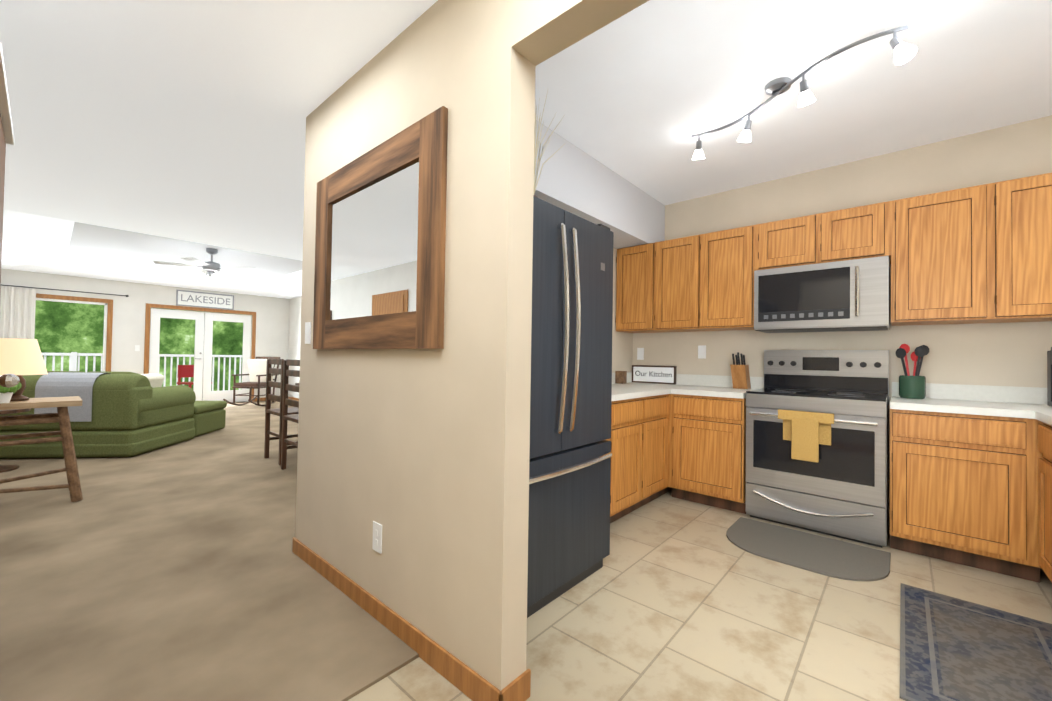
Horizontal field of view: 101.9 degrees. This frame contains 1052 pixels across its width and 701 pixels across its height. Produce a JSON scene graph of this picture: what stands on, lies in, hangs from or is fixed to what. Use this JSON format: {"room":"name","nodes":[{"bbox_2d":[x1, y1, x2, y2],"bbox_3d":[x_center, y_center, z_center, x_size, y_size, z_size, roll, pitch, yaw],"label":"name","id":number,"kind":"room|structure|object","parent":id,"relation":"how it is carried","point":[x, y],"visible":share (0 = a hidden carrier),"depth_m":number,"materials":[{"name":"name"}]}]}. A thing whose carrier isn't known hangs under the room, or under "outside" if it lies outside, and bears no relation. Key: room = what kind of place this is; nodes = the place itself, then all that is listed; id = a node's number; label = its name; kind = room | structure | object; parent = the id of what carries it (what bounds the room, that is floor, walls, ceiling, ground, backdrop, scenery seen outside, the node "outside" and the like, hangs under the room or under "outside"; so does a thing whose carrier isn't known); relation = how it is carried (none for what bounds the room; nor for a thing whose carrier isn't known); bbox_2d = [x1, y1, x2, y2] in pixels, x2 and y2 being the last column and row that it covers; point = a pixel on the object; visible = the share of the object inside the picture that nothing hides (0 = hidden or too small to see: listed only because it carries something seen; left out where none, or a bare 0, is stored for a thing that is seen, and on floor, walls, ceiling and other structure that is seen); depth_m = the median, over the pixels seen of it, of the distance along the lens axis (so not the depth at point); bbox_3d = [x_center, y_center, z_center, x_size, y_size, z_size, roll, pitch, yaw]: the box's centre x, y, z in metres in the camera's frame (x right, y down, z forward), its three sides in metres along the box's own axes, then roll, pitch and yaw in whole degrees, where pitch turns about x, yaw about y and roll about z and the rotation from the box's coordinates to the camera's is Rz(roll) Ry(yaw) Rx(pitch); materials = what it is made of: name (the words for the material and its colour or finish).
{"room":"entry hallway","nodes":[
{"label":"entry hallway","id":0,"kind":"room"},
{"bbox_2d":[1,268,289,397],"bbox_3d":[-7.770,-0.205,8.488,0.120,2.720,5.840,0,-1,41],"label":"wall","id":1,"kind":"structure","parent":0,"point":[272,327],"depth_m":8.44,"materials":[{"name":"paint"}]},
{"bbox_2d":[1,284,128,296],"bbox_3d":[-8.370,-1.080,7.624,0.120,0.044,1.854,0,-1,41],"label":"curtain rod","id":2,"kind":"object","parent":1,"relation":"attached to","point":[64,290],"visible":1,"depth_m":7.64,"materials":[{"name":"black metal"}]},
{"bbox_2d":[0,286,35,338],"bbox_3d":[-8.701,-0.287,7.191,0.056,1.570,0.540,0,-1,41],"label":"curtain","id":3,"kind":"object","parent":2,"relation":"hanging from","point":[17,312],"visible":0.69,"depth_m":7.25,"materials":[{"name":"white fabric"}]},
{"bbox_2d":[36,293,112,371],"bbox_3d":[-8.447,-0.170,7.670,0.088,1.650,1.430,0,-1,41],"label":"living room window","id":4,"kind":"structure","parent":1,"relation":"in","point":[107,334],"depth_m":8.11,"materials":[{"name":"brown wood"}]},
{"bbox_2d":[135,345,139,350],"bbox_3d":[-7.711,-0.045,8.457,0.008,0.120,0.070,0,-1,41],"label":"light switch","id":5,"kind":"object","parent":1,"relation":"attached to","point":[137,347],"visible":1,"depth_m":8.46,"materials":[{"name":"white plastic"}]},
{"bbox_2d":[144,303,255,402],"bbox_3d":[-7.032,0.128,9.293,0.159,2.105,1.950,0,-1,41],"label":"french door","id":6,"kind":"structure","parent":1,"relation":"in","point":[202,355],"depth_m":9.29,"materials":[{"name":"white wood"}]},
{"bbox_2d":[176,290,233,309],"bbox_3d":[-6.964,-1.094,9.285,0.028,0.330,1.020,0,-1,41],"label":"sign","id":7,"kind":"object","parent":1,"relation":"attached to","point":[202,299],"visible":1,"depth_m":9.26,"materials":[{"name":"white wood"}]},
{"bbox_2d":[0,400,418,700],"bbox_3d":[-3.991,1.150,5.108,10.020,0.012,5.600,0,-1,41],"label":"floor carpet","id":8,"kind":"object","parent":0,"point":[180,571],"visible":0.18,"depth_m":2.02,"materials":[{"name":"beige carpet"}]},
{"bbox_2d":[0,408,30,472],"bbox_3d":[-4.912,0.825,3.929,0.433,0.567,0.440,0,-1,41],"label":"end table","id":9,"kind":"object","parent":8,"relation":"on","point":[5,468],"visible":0.9,"depth_m":3.93,"materials":[{"name":"brown wood"}]},
{"bbox_2d":[0,396,82,501],"bbox_3d":[-3.992,0.730,2.773,0.474,0.756,1.540,0,-1,41],"label":"console table","id":10,"kind":"object","parent":8,"relation":"on","point":[62,418],"visible":1,"depth_m":3.15,"materials":[{"name":"brown wood"}]},
{"bbox_2d":[0,382,21,402],"bbox_3d":[-3.622,0.283,2.957,0.175,0.160,0.158,0,-1,41],"label":"potted plant","id":11,"kind":"object","parent":10,"relation":"on","point":[6,393],"visible":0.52,"depth_m":2.94,"materials":[{"name":"white paint"}]},
{"bbox_2d":[0,338,47,400],"bbox_3d":[-3.708,0.139,3.101,0.310,0.450,0.310,0,-1,41],"label":"table lamp","id":12,"kind":"object","parent":10,"relation":"on","point":[19,358],"visible":0.75,"depth_m":3.05,"materials":[{"name":"beige fabric"}]},
{"bbox_2d":[0,371,195,457],"bbox_3d":[-5.241,0.672,4.875,2.130,0.881,1.094,1,-1,-8],"label":"sofa","id":13,"kind":"object","parent":8,"relation":"on","point":[123,414],"visible":0.85,"depth_m":4.46,"materials":[{"name":"green fabric"}]},
{"bbox_2d":[191,401,226,435],"bbox_3d":[-4.737,0.933,5.904,0.740,0.410,0.740,1,-1,-8],"label":"ottoman","id":14,"kind":"object","parent":8,"relation":"on","point":[208,416],"visible":0.38,"depth_m":5.89,"materials":[{"name":"green fabric"}]},
{"bbox_2d":[223,357,280,405],"bbox_3d":[-5.834,0.658,9.153,0.600,1.053,1.014,1,-1,4],"label":"rocking chair","id":15,"kind":"object","parent":8,"relation":"on","point":[257,366],"visible":0.79,"depth_m":9.25,"materials":[{"name":"brown wood"}]},
{"bbox_2d":[264,359,298,464],"bbox_3d":[-2.480,0.625,4.597,0.470,1.067,0.450,0,-1,41],"label":"dining chair","id":16,"kind":"object","parent":8,"relation":"on","point":[270,370],"visible":0.54,"depth_m":4.51,"materials":[{"name":"brown wood"}]},
{"bbox_2d":[281,359,299,469],"bbox_3d":[-2.057,0.624,4.170,0.470,1.067,0.450,0,-1,41],"label":"dining chair","id":17,"kind":"object","parent":8,"relation":"on","point":[287,387],"visible":0.35,"depth_m":4.13,"materials":[{"name":"brown wood"}]},
{"bbox_2d":[0,0,437,298],"bbox_3d":[-2.646,-1.432,4.000,13.500,0.180,5.600,0,-1,41],"label":"ceiling","id":18,"kind":"structure","parent":0,"point":[147,133],"depth_m":2.60,"materials":[{"name":"paint"}]},
{"bbox_2d":[153,248,255,282],"bbox_3d":[-4.724,-1.271,6.394,1.238,0.484,1.295,0,-1,41],"label":"ceiling fan","id":19,"kind":"object","parent":18,"relation":"hanging from","point":[210,268],"visible":1,"depth_m":6.28,"materials":[{"name":"silver metal"}]},
{"bbox_2d":[296,0,648,690],"bbox_3d":[0.513,-0.205,0.931,4.700,2.720,0.120,0,-1,41],"label":"wall","id":20,"kind":"structure","parent":0,"point":[421,456],"depth_m":1.53,"materials":[{"name":"paint"}]},
{"bbox_2d":[305,322,310,343],"bbox_3d":[-1.210,-0.097,2.364,0.070,0.120,0.008,0,-1,41],"label":"light switch","id":21,"kind":"object","parent":20,"relation":"attached to","point":[307,332],"visible":1,"depth_m":2.36,"materials":[{"name":"white plastic"}]},
{"bbox_2d":[372,521,381,553],"bbox_3d":[-0.640,0.803,1.832,0.070,0.120,0.008,0,-1,41],"label":"outlet","id":22,"kind":"object","parent":20,"relation":"attached to","point":[377,538],"visible":1,"depth_m":1.83,"materials":[{"name":"white plastic"}]},
{"bbox_2d":[313,106,447,348],"bbox_3d":[-0.712,-0.452,1.924,1.090,0.890,0.023,0,-1,41],"label":"mirror","id":23,"kind":"object","parent":20,"relation":"attached to","point":[380,242],"visible":0.98,"depth_m":1.81,"materials":[{"name":"brown wood"}]},
{"bbox_2d":[292,537,513,700],"bbox_3d":[-0.698,1.108,1.872,1.664,0.090,0.012,0,-1,41],"label":"baseboard","id":24,"kind":"structure","parent":20,"relation":"attached to","point":[470,683],"depth_m":1.62,"materials":[{"name":"brown wood"}]},
{"bbox_2d":[612,248,632,372],"bbox_3d":[-0.055,-0.170,3.460,0.500,2.720,2.920,0,-1,41],"label":"wall","id":25,"kind":"structure","parent":0,"point":[622,349],"depth_m":4.17,"materials":[{"name":"paint"}]},
{"bbox_2d":[612,372,631,383],"bbox_3d":[0.462,0.251,3.649,0.020,0.100,1.926,0,-1,41],"label":"backsplash","id":26,"kind":"structure","parent":25,"relation":"attached to","point":[629,374],"depth_m":4.26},
{"bbox_2d":[288,116,1051,522],"bbox_3d":[-0.728,-0.136,6.082,13.620,2.720,0.120,0,-1,41],"label":"wall","id":27,"kind":"structure","parent":0,"point":[1013,354],"depth_m":3.06,"materials":[{"name":"paint"}]},
{"bbox_2d":[616,244,643,332],"bbox_3d":[1.158,-0.580,4.099,0.462,0.800,0.366,0,-1,41],"label":"upper cabinet","id":28,"kind":"object","parent":27,"relation":"attached to","point":[629,260],"depth_m":4.02,"materials":[{"name":"brown wood"}]},
{"bbox_2d":[637,348,643,359],"bbox_3d":[1.161,0.034,4.323,0.070,0.120,0.008,0,-1,41],"label":"electrical outlet","id":29,"kind":"object","parent":27,"relation":"attached to","point":[640,353],"visible":1,"depth_m":4.32,"materials":[{"name":"white plastic"}]},
{"bbox_2d":[644,237,691,332],"bbox_3d":[1.427,-0.580,3.862,0.545,0.800,0.366,0,-1,41],"label":"upper cabinet","id":30,"kind":"object","parent":27,"relation":"attached to","point":[665,262],"depth_m":3.79,"materials":[{"name":"brown wood"}]},
{"bbox_2d":[698,345,705,358],"bbox_3d":[1.618,0.014,3.920,0.070,0.120,0.008,0,-1,41],"label":"electrical outlet","id":31,"kind":"object","parent":27,"relation":"attached to","point":[701,351],"visible":1,"depth_m":3.92,"materials":[{"name":"white plastic"}]},
{"bbox_2d":[688,225,755,331],"bbox_3d":[1.710,-0.580,3.611,0.483,0.800,0.366,0,-1,41],"label":"upper cabinet","id":32,"kind":"object","parent":27,"relation":"attached to","point":[721,264],"depth_m":3.48,"materials":[{"name":"brown wood"}]},
{"bbox_2d":[756,216,803,269],"bbox_3d":[2.080,-0.800,3.292,0.493,0.360,0.366,0,-1,41],"label":"upper cabinet","id":33,"kind":"object","parent":27,"relation":"attached to","point":[779,244],"depth_m":3.21,"materials":[{"name":"brown wood"}]},
{"bbox_2d":[634,374,1047,403],"bbox_3d":[2.310,0.274,3.288,3.228,0.100,0.020,0,-1,41],"label":"backsplash","id":34,"kind":"structure","parent":27,"relation":"attached to","point":[1012,395],"depth_m":2.80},
{"bbox_2d":[804,201,891,264],"bbox_3d":[2.325,-0.800,3.076,0.473,0.360,0.366,0,-1,41],"label":"upper cabinet","id":35,"kind":"object","parent":27,"relation":"attached to","point":[861,232],"depth_m":2.93,"materials":[{"name":"brown wood"}]},
{"bbox_2d":[754,256,889,332],"bbox_3d":[2.167,-0.382,3.151,0.790,0.467,0.441,0,-1,41],"label":"microwave","id":36,"kind":"object","parent":35,"relation":"attached to","point":[848,295],"visible":1,"depth_m":2.99,"materials":[{"name":"silver metal"}]},
{"bbox_2d":[889,187,967,325],"bbox_3d":[2.665,-0.580,2.768,0.445,0.800,0.366,0,-1,41],"label":"upper cabinet","id":37,"kind":"object","parent":27,"relation":"attached to","point":[929,259],"depth_m":2.66,"materials":[{"name":"brown wood"}]},
{"bbox_2d":[968,173,1051,323],"bbox_3d":[2.968,-0.579,2.501,0.518,0.800,0.366,0,-1,41],"label":"upper cabinet","id":38,"kind":"object","parent":27,"relation":"attached to","point":[976,254],"depth_m":2.44,"materials":[{"name":"brown wood"}]},
{"bbox_2d":[347,490,1051,700],"bbox_3d":[-2.688,1.207,3.955,13.740,0.100,5.840,0,-1,41],"label":"floor","id":39,"kind":"structure","parent":0,"point":[674,599],"depth_m":1.85,"materials":[{"name":"beige tile"}]},
{"bbox_2d":[527,196,613,617],"bbox_3d":[-0.139,0.243,2.260,0.952,1.850,0.910,0,-1,41],"label":"fridge","id":40,"kind":"object","parent":39,"relation":"on","point":[570,454],"visible":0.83,"depth_m":2.00,"materials":[{"name":"metal"}]},
{"bbox_2d":[533,91,563,197],"bbox_3d":[0.043,-1.049,2.362,0.290,0.778,0.476,0,-1,41],"label":"potted plant","id":41,"kind":"object","parent":40,"relation":"on","point":[536,151],"visible":0.17,"depth_m":2.33,"materials":[{"name":"brown plant"}]},
{"bbox_2d":[606,400,621,522],"bbox_3d":[0.203,0.754,2.862,0.669,0.860,0.428,0,-1,41],"label":"base cabinet","id":42,"kind":"object","parent":39,"relation":"on","point":[616,405],"depth_m":2.80,"materials":[{"name":"brown wood"}]},
{"bbox_2d":[618,396,649,518],"bbox_3d":[0.449,0.762,3.140,0.669,0.860,0.586,0,-1,41],"label":"base cabinet","id":43,"kind":"object","parent":39,"relation":"on","point":[634,458],"depth_m":3.02,"materials":[{"name":"brown wood"}]},
{"bbox_2d":[650,392,669,501],"bbox_3d":[0.722,0.772,3.449,0.669,0.860,0.512,0,-1,41],"label":"base cabinet","id":44,"kind":"object","parent":39,"relation":"on","point":[660,402],"depth_m":3.33,"materials":[{"name":"brown wood"}]},
{"bbox_2d":[670,392,746,513],"bbox_3d":[1.568,0.786,3.513,0.564,0.860,0.639,0,-1,41],"label":"base cabinet","id":45,"kind":"object","parent":39,"relation":"on","point":[708,433],"depth_m":3.26,"materials":[{"name":"brown wood"}]},
{"bbox_2d":[612,380,693,399],"bbox_3d":[0.707,0.321,3.430,0.678,0.040,1.926,0,-1,41],"label":"countertop","id":46,"kind":"structure","parent":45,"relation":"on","point":[618,390],"depth_m":3.39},
{"bbox_2d":[615,371,626,383],"bbox_3d":[0.907,0.254,4.066,0.080,0.118,0.080,0,-1,41],"label":"decor","id":47,"kind":"object","parent":46,"relation":"on","point":[620,377],"visible":1,"depth_m":4.04,"materials":[{"name":"brown wood"}]},
{"bbox_2d":[632,365,676,383],"bbox_3d":[1.250,0.234,4.183,0.450,0.173,0.028,0,-1,41],"label":"kitchen sign","id":48,"kind":"object","parent":46,"relation":"on","point":[654,374],"visible":1,"depth_m":4.16,"materials":[{"name":"white wood"}]},
{"bbox_2d":[670,384,760,395],"bbox_3d":[1.585,0.336,3.509,0.534,0.040,0.646,0,-1,41],"label":"countertop","id":49,"kind":"structure","parent":45,"relation":"on","point":[705,389],"depth_m":3.35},
{"bbox_2d":[730,352,750,388],"bbox_3d":[1.793,0.168,3.559,0.110,0.301,0.190,0,-1,41],"label":"knife block","id":50,"kind":"object","parent":49,"relation":"on","point":[740,376],"visible":1,"depth_m":3.52,"materials":[{"name":"brown wood"}]},
{"bbox_2d":[726,517,890,580],"bbox_3d":[1.661,1.195,2.579,0.820,0.011,0.575,0,-1,41],"label":"kitchen mat","id":51,"kind":"object","parent":39,"relation":"on","point":[826,556],"visible":0.96,"depth_m":2.52,"materials":[{"name":"grey rubber"}]},
{"bbox_2d":[746,350,888,547],"bbox_3d":[2.061,0.603,3.032,0.780,1.225,0.715,0,-1,41],"label":"range","id":52,"kind":"object","parent":39,"relation":"on","point":[817,441],"visible":1,"depth_m":2.84,"materials":[{"name":"silver metal"}]},
{"bbox_2d":[778,409,833,462],"bbox_3d":[1.835,0.558,2.799,0.310,0.320,0.065,0,-1,41],"label":"towel","id":53,"kind":"object","parent":52,"relation":"hanging from","point":[803,436],"depth_m":2.78,"materials":[{"name":"yellow fabric"}]},
{"bbox_2d":[890,408,1037,581],"bbox_3d":[2.589,0.786,2.568,0.596,0.860,0.704,0,-1,41],"label":"base cabinet","id":54,"kind":"object","parent":39,"relation":"on","point":[970,475],"depth_m":2.35,"materials":[{"name":"brown wood"}]},
{"bbox_2d":[890,396,1033,415],"bbox_3d":[2.604,0.337,2.608,0.566,0.040,0.646,0,-1,41],"label":"countertop","id":55,"kind":"structure","parent":54,"relation":"on","point":[895,402],"depth_m":2.46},
{"bbox_2d":[896,344,928,398],"bbox_3d":[2.585,0.136,2.854,0.167,0.366,0.136,0,-1,41],"label":"utensil crock","id":56,"kind":"object","parent":55,"relation":"on","point":[912,387],"visible":1,"depth_m":2.82,"materials":[{"name":"green ceramic"}]},
{"bbox_2d":[900,583,1051,700],"bbox_3d":[1.789,1.183,1.636,0.530,0.008,0.990,0,-1,41],"label":"kitchen rug","id":57,"kind":"object","parent":39,"relation":"on","point":[953,649],"visible":0.88,"depth_m":1.67,"materials":[{"name":"blue fabric"}]},
{"bbox_2d":[1034,416,1051,582],"bbox_3d":[2.666,0.774,1.760,0.638,0.860,0.532,0,-1,41],"label":"base cabinet","id":58,"kind":"object","parent":39,"relation":"on","point":[1044,554],"depth_m":2.10,"materials":[{"name":"brown wood"}]},
{"bbox_2d":[1022,404,1051,423],"bbox_3d":[2.577,0.320,1.652,0.660,0.040,2.116,0,-1,41],"label":"countertop","id":59,"kind":"structure","parent":58,"relation":"on","point":[1043,411],"depth_m":2.21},
{"bbox_2d":[1047,347,1051,406],"bbox_3d":[3.024,0.148,2.319,0.206,0.338,0.220,0,-1,41],"label":"coffee maker","id":60,"kind":"object","parent":59,"relation":"on","point":[1049,378],"visible":1,"depth_m":2.43,"materials":[{"name":"black plastic"}]},
{"bbox_2d":[1050,424,1051,551],"bbox_3d":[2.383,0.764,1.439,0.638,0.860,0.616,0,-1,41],"label":"base cabinet","id":61,"kind":"object","parent":39,"relation":"on","point":[1050,424],"depth_m":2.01,"materials":[{"name":"brown wood"}]},
{"bbox_2d":[535,0,1051,204],"bbox_3d":[1.727,-1.484,1.927,4.200,0.050,2.920,0,-1,41],"label":"ceiling","id":62,"kind":"structure","parent":0,"point":[639,96],"depth_m":2.33,"materials":[{"name":"paint"}]},
{"bbox_2d":[534,120,664,248],"bbox_3d":[0.273,-1.237,3.204,0.330,0.446,2.920,0,-1,41],"label":"soffit","id":63,"kind":"object","parent":62,"relation":"attached to","point":[575,180],"visible":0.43,"depth_m":3.25,"materials":[{"name":"grey paint"}]},
{"bbox_2d":[691,25,916,159],"bbox_3d":[1.393,-1.356,2.335,0.152,0.203,1.169,1,-1,-26],"label":"spotlight","id":64,"kind":"object","parent":62,"relation":"attached to","point":[903,54],"visible":1,"depth_m":2.17,"materials":[{"name":"silver metal"}]},
{"label":"outside","id":65,"kind":"structure","parent":0,"visible":0},
{"bbox_2d":[34,300,242,390],"bbox_3d":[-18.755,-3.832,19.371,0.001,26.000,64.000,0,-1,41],"label":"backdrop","id":66,"kind":"structure","parent":65,"point":[63,327],"depth_m":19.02,"materials":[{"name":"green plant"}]},
{"bbox_3d":[-8.568,1.251,9.548,2.480,0.140,11.000,0,-1,41],"label":"deck","id":67,"kind":"object","parent":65,"visible":0},
{"bbox_2d":[42,352,241,390],"bbox_3d":[-9.405,0.620,10.307,0.100,1.120,11.000,0,-1,41],"label":"railing","id":68,"kind":"object","parent":67,"relation":"on","point":[74,363],"visible":0.25,"depth_m":10.70,"materials":[{"name":"white paint"}]},
{"bbox_2d":[177,365,211,387],"bbox_3d":[-7.981,0.777,10.272,0.480,0.850,0.500,1,-1,21],"label":"outdoor chair","id":69,"kind":"object","parent":67,"relation":"on","point":[184,371],"visible":0.42,"depth_m":10.21,"materials":[{"name":"red plastic"}]},
{"bbox_3d":[-0.584,-0.251,-0.741,4.130,2.720,1.520,0,-1,41],"label":"wall","id":70,"kind":"structure","parent":0,"visible":0},
{"bbox_2d":[0,43,19,387],"bbox_3d":[-1.969,0.089,1.536,0.900,2.045,0.174,0,-1,41],"label":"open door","id":71,"kind":"structure","parent":70,"relation":"in","point":[7,137],"depth_m":1.73,"materials":[{"name":"brown wood"}]}
]}

